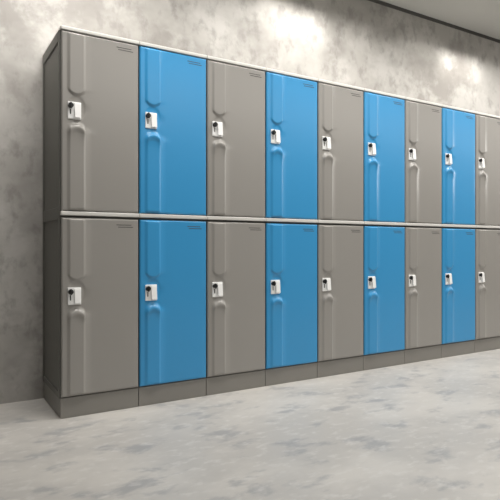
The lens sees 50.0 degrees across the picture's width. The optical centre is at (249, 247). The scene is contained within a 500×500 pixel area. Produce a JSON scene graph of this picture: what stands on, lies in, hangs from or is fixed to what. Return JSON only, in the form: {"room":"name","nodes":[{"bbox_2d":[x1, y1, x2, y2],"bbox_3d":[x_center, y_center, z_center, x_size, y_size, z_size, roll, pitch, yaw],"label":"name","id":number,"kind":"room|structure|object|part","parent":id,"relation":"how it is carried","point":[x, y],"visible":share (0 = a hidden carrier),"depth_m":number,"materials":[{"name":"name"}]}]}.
{"room":"changing room","nodes":[
{"label":"changing room","id":0,"kind":"room"},
{"bbox_2d":[0,349,499,499],"bbox_3d":[2.645,0.854,1.515,13.000,0.100,6.605,0,0,-31],"label":"floor","id":1,"kind":"structure","parent":0,"point":[428,429],"depth_m":2.22,"materials":[{"name":"concrete"}]},
{"bbox_2d":[43,25,138,418],"bbox_3d":[-0.827,-0.119,2.772,0.386,1.846,0.438,0,0,-31],"label":"locker","id":2,"kind":"object","parent":1,"relation":"on","point":[90,78],"visible":1,"depth_m":2.61,"materials":[{"name":"grey plastic"}]},
{"bbox_3d":[-0.999,-0.158,2.688,0.005,1.733,0.400,0,0,-31],"label":"frame","id":3,"kind":"part","parent":2,"relation":"part of","materials":[{"name":"grey plastic"}]},
{"bbox_3d":[-0.841,0.221,2.517,0.024,0.054,0.018,0,0,-31],"label":"lock knob","id":4,"kind":"part","parent":2,"relation":"part of","materials":[{"name":"black plastic"}]},
{"bbox_3d":[-0.841,-0.657,2.517,0.024,0.054,0.018,0,0,-31],"label":"lock knob","id":5,"kind":"part","parent":2,"relation":"part of","materials":[{"name":"black plastic"}]},
{"bbox_3d":[-0.832,0.229,2.538,0.062,0.082,0.012,0,0,-31],"label":"lock plate","id":6,"kind":"part","parent":2,"relation":"part of","materials":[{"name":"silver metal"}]},
{"bbox_3d":[-0.832,-0.649,2.538,0.062,0.082,0.012,0,0,-31],"label":"lock plate","id":7,"kind":"part","parent":2,"relation":"part of","materials":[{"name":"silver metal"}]},
{"bbox_3d":[-0.725,-0.163,2.609,0.381,0.019,0.020,0,0,-31],"label":"rail","id":8,"kind":"part","parent":2,"relation":"part of","materials":[{"name":"grey plastic"}]},
{"bbox_3d":[-0.722,0.280,2.604,0.375,0.846,0.031,0,0,-31],"label":"door","id":9,"kind":"part","parent":2,"relation":"part of","materials":[{"name":"grey plastic"}]},
{"bbox_3d":[-0.722,-0.598,2.604,0.375,0.846,0.031,0,0,-31],"label":"door","id":10,"kind":"part","parent":2,"relation":"part of","materials":[{"name":"grey plastic"}]},
{"bbox_2d":[138,41,206,405],"bbox_3d":[-0.498,-0.119,2.972,0.381,1.846,0.438,0,0,-31],"label":"locker","id":11,"kind":"object","parent":1,"relation":"on","point":[172,217],"visible":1,"depth_m":2.79,"materials":[{"name":"blue plastic"}]},
{"bbox_3d":[-0.505,0.229,2.737,0.062,0.082,0.012,0,0,-31],"label":"lock plate","id":12,"kind":"part","parent":11,"relation":"part of","materials":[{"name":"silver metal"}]},
{"bbox_3d":[-0.505,-0.649,2.737,0.062,0.082,0.012,0,0,-31],"label":"lock plate","id":13,"kind":"part","parent":11,"relation":"part of","materials":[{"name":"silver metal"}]},
{"bbox_3d":[-0.395,0.280,2.803,0.375,0.846,0.031,0,0,-31],"label":"door","id":14,"kind":"part","parent":11,"relation":"part of","materials":[{"name":"blue plastic"}]},
{"bbox_3d":[-0.395,-0.598,2.803,0.375,0.846,0.031,0,0,-31],"label":"door","id":15,"kind":"part","parent":11,"relation":"part of","materials":[{"name":"blue plastic"}]},
{"bbox_3d":[-0.399,-0.163,2.808,0.381,0.019,0.020,0,0,-31],"label":"rail","id":16,"kind":"part","parent":11,"relation":"part of","materials":[{"name":"grey plastic"}]},
{"bbox_2d":[206,56,265,395],"bbox_3d":[-0.172,-0.119,3.170,0.381,1.846,0.438,0,0,-31],"label":"locker","id":17,"kind":"object","parent":1,"relation":"on","point":[235,91],"visible":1,"depth_m":2.99,"materials":[{"name":"grey plastic"}]},
{"bbox_3d":[-0.179,0.229,2.935,0.062,0.082,0.012,0,0,-31],"label":"lock plate","id":18,"kind":"part","parent":17,"relation":"part of","materials":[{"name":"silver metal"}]},
{"bbox_3d":[-0.179,-0.649,2.935,0.062,0.082,0.012,0,0,-31],"label":"lock plate","id":19,"kind":"part","parent":17,"relation":"part of","materials":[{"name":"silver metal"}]},
{"bbox_3d":[-0.069,0.280,3.001,0.375,0.846,0.031,0,0,-31],"label":"door","id":20,"kind":"part","parent":17,"relation":"part of","materials":[{"name":"grey plastic"}]},
{"bbox_3d":[-0.069,-0.598,3.001,0.375,0.846,0.031,0,0,-31],"label":"door","id":21,"kind":"part","parent":17,"relation":"part of","materials":[{"name":"grey plastic"}]},
{"bbox_3d":[-0.072,-0.163,3.007,0.381,0.019,0.020,0,0,-31],"label":"rail","id":22,"kind":"part","parent":17,"relation":"part of","materials":[{"name":"grey plastic"}]},
{"bbox_2d":[265,68,317,385],"bbox_3d":[0.154,-0.119,3.369,0.381,1.846,0.438,0,0,-31],"label":"locker","id":23,"kind":"object","parent":1,"relation":"on","point":[291,221],"visible":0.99,"depth_m":3.19,"materials":[{"name":"blue plastic"}]},
{"bbox_3d":[0.147,0.229,3.134,0.062,0.082,0.012,0,0,-31],"label":"lock plate","id":24,"kind":"part","parent":23,"relation":"part of","materials":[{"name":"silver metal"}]},
{"bbox_3d":[0.147,-0.649,3.134,0.062,0.082,0.012,0,0,-31],"label":"lock plate","id":25,"kind":"part","parent":23,"relation":"part of","materials":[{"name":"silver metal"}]},
{"bbox_3d":[0.257,0.280,3.200,0.375,0.846,0.031,0,0,-31],"label":"door","id":26,"kind":"part","parent":23,"relation":"part of","materials":[{"name":"blue plastic"}]},
{"bbox_3d":[0.257,-0.598,3.200,0.375,0.846,0.031,0,0,-31],"label":"door","id":27,"kind":"part","parent":23,"relation":"part of","materials":[{"name":"blue plastic"}]},
{"bbox_3d":[0.254,-0.163,3.205,0.381,0.019,0.020,0,0,-31],"label":"rail","id":28,"kind":"part","parent":23,"relation":"part of","materials":[{"name":"grey plastic"}]},
{"bbox_2d":[316,79,363,377],"bbox_3d":[0.481,-0.119,3.568,0.381,1.846,0.438,0,0,-31],"label":"locker","id":29,"kind":"object","parent":1,"relation":"on","point":[340,223],"visible":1,"depth_m":3.39,"materials":[{"name":"grey plastic"}]},
{"bbox_3d":[0.473,0.229,3.333,0.062,0.082,0.012,0,0,-31],"label":"lock plate","id":30,"kind":"part","parent":29,"relation":"part of","materials":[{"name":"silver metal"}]},
{"bbox_3d":[0.473,-0.649,3.333,0.062,0.082,0.012,0,0,-31],"label":"lock plate","id":31,"kind":"part","parent":29,"relation":"part of","materials":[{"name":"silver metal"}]},
{"bbox_3d":[0.584,0.280,3.399,0.375,0.846,0.031,0,0,-31],"label":"door","id":32,"kind":"part","parent":29,"relation":"part of","materials":[{"name":"grey plastic"}]},
{"bbox_3d":[0.584,-0.598,3.399,0.375,0.846,0.031,0,0,-31],"label":"door","id":33,"kind":"part","parent":29,"relation":"part of","materials":[{"name":"grey plastic"}]},
{"bbox_3d":[0.580,-0.163,3.404,0.381,0.019,0.020,0,0,-31],"label":"rail","id":34,"kind":"part","parent":29,"relation":"part of","materials":[{"name":"grey plastic"}]},
{"bbox_2d":[363,88,405,369],"bbox_3d":[0.807,-0.119,3.766,0.381,1.846,0.438,0,0,-31],"label":"locker","id":35,"kind":"object","parent":1,"relation":"on","point":[383,113],"visible":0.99,"depth_m":3.59,"materials":[{"name":"blue plastic"}]},
{"bbox_3d":[0.800,0.229,3.531,0.062,0.082,0.012,0,0,-31],"label":"lock plate","id":36,"kind":"part","parent":35,"relation":"part of","materials":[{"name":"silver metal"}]},
{"bbox_3d":[0.800,-0.649,3.531,0.062,0.082,0.012,0,0,-31],"label":"lock plate","id":37,"kind":"part","parent":35,"relation":"part of","materials":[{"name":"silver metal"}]},
{"bbox_3d":[0.910,0.280,3.597,0.375,0.846,0.031,0,0,-31],"label":"door","id":38,"kind":"part","parent":35,"relation":"part of","materials":[{"name":"blue plastic"}]},
{"bbox_3d":[0.910,-0.598,3.597,0.375,0.846,0.031,0,0,-31],"label":"door","id":39,"kind":"part","parent":35,"relation":"part of","materials":[{"name":"blue plastic"}]},
{"bbox_3d":[0.906,-0.163,3.603,0.381,0.019,0.020,0,0,-31],"label":"rail","id":40,"kind":"part","parent":35,"relation":"part of","materials":[{"name":"grey plastic"}]},
{"bbox_2d":[404,97,442,363],"bbox_3d":[1.133,-0.119,3.965,0.381,1.846,0.438,0,0,-31],"label":"locker","id":41,"kind":"object","parent":1,"relation":"on","point":[423,119],"visible":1,"depth_m":3.79,"materials":[{"name":"grey plastic"}]},
{"bbox_3d":[1.126,0.229,3.730,0.062,0.082,0.012,0,0,-31],"label":"lock plate","id":42,"kind":"part","parent":41,"relation":"part of","materials":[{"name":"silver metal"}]},
{"bbox_3d":[1.126,-0.649,3.730,0.062,0.082,0.012,0,0,-31],"label":"lock plate","id":43,"kind":"part","parent":41,"relation":"part of","materials":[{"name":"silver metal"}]},
{"bbox_3d":[1.236,0.280,3.796,0.375,0.846,0.031,0,0,-31],"label":"door","id":44,"kind":"part","parent":41,"relation":"part of","materials":[{"name":"grey plastic"}]},
{"bbox_3d":[1.236,-0.598,3.796,0.375,0.846,0.031,0,0,-31],"label":"door","id":45,"kind":"part","parent":41,"relation":"part of","materials":[{"name":"grey plastic"}]},
{"bbox_3d":[1.233,-0.163,3.801,0.381,0.019,0.020,0,0,-31],"label":"rail","id":46,"kind":"part","parent":41,"relation":"part of","materials":[{"name":"grey plastic"}]},
{"bbox_2d":[441,105,475,357],"bbox_3d":[1.460,-0.119,4.164,0.381,1.846,0.438,0,0,-31],"label":"locker","id":47,"kind":"object","parent":1,"relation":"on","point":[458,124],"visible":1,"depth_m":3.99,"materials":[{"name":"blue plastic"}]},
{"bbox_3d":[1.452,0.229,3.929,0.062,0.082,0.012,0,0,-31],"label":"lock plate","id":48,"kind":"part","parent":47,"relation":"part of","materials":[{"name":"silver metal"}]},
{"bbox_3d":[1.452,-0.649,3.929,0.062,0.082,0.012,0,0,-31],"label":"lock plate","id":49,"kind":"part","parent":47,"relation":"part of","materials":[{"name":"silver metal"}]},
{"bbox_3d":[1.562,0.280,3.995,0.375,0.846,0.031,0,0,-31],"label":"door","id":50,"kind":"part","parent":47,"relation":"part of","materials":[{"name":"blue plastic"}]},
{"bbox_3d":[1.562,-0.598,3.995,0.375,0.846,0.031,0,0,-31],"label":"door","id":51,"kind":"part","parent":47,"relation":"part of","materials":[{"name":"blue plastic"}]},
{"bbox_3d":[1.559,-0.163,4.000,0.381,0.019,0.020,0,0,-31],"label":"rail","id":52,"kind":"part","parent":47,"relation":"part of","materials":[{"name":"grey plastic"}]},
{"bbox_2d":[474,112,499,352],"bbox_3d":[1.786,-0.119,4.362,0.381,1.846,0.438,0,0,-31],"label":"locker","id":53,"kind":"object","parent":1,"relation":"on","point":[487,126],"visible":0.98,"depth_m":4.17,"materials":[{"name":"grey plastic"}]},
{"bbox_3d":[1.778,0.229,4.127,0.062,0.082,0.012,0,0,-31],"label":"lock plate","id":54,"kind":"part","parent":53,"relation":"part of","materials":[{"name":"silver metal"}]},
{"bbox_3d":[1.778,-0.649,4.127,0.062,0.082,0.012,0,0,-31],"label":"lock plate","id":55,"kind":"part","parent":53,"relation":"part of","materials":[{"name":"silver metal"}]},
{"bbox_3d":[1.889,0.280,4.193,0.375,0.846,0.031,0,0,-31],"label":"door","id":56,"kind":"part","parent":53,"relation":"part of","materials":[{"name":"grey plastic"}]},
{"bbox_3d":[1.889,-0.598,4.193,0.375,0.846,0.031,0,0,-31],"label":"door","id":57,"kind":"part","parent":53,"relation":"part of","materials":[{"name":"grey plastic"}]},
{"bbox_3d":[1.885,-0.163,4.199,0.381,0.019,0.020,0,0,-31],"label":"rail","id":58,"kind":"part","parent":53,"relation":"part of","materials":[{"name":"grey plastic"}]},
{"bbox_2d":[0,0,499,403],"bbox_3d":[0.979,-0.551,4.250,13.000,2.711,0.200,0,0,-31],"label":"wall","id":59,"kind":"structure","parent":0,"point":[366,44],"depth_m":3.31,"materials":[{"name":"grey concrete"}]},
{"bbox_2d":[368,0,499,42],"bbox_3d":[1.034,-1.896,4.160,13.000,0.022,0.012,0,0,-31],"label":"trim","id":60,"kind":"structure","parent":59,"relation":"attached to","point":[375,1],"depth_m":4.45,"materials":[{"name":"grey"}]},
{"bbox_2d":[380,0,499,39],"bbox_3d":[2.645,-1.957,1.515,13.000,0.100,6.605,0,0,-31],"label":"ceiling","id":61,"kind":"structure","parent":0,"point":[479,16],"depth_m":4.33,"materials":[{"name":"grey paint"}]}
]}

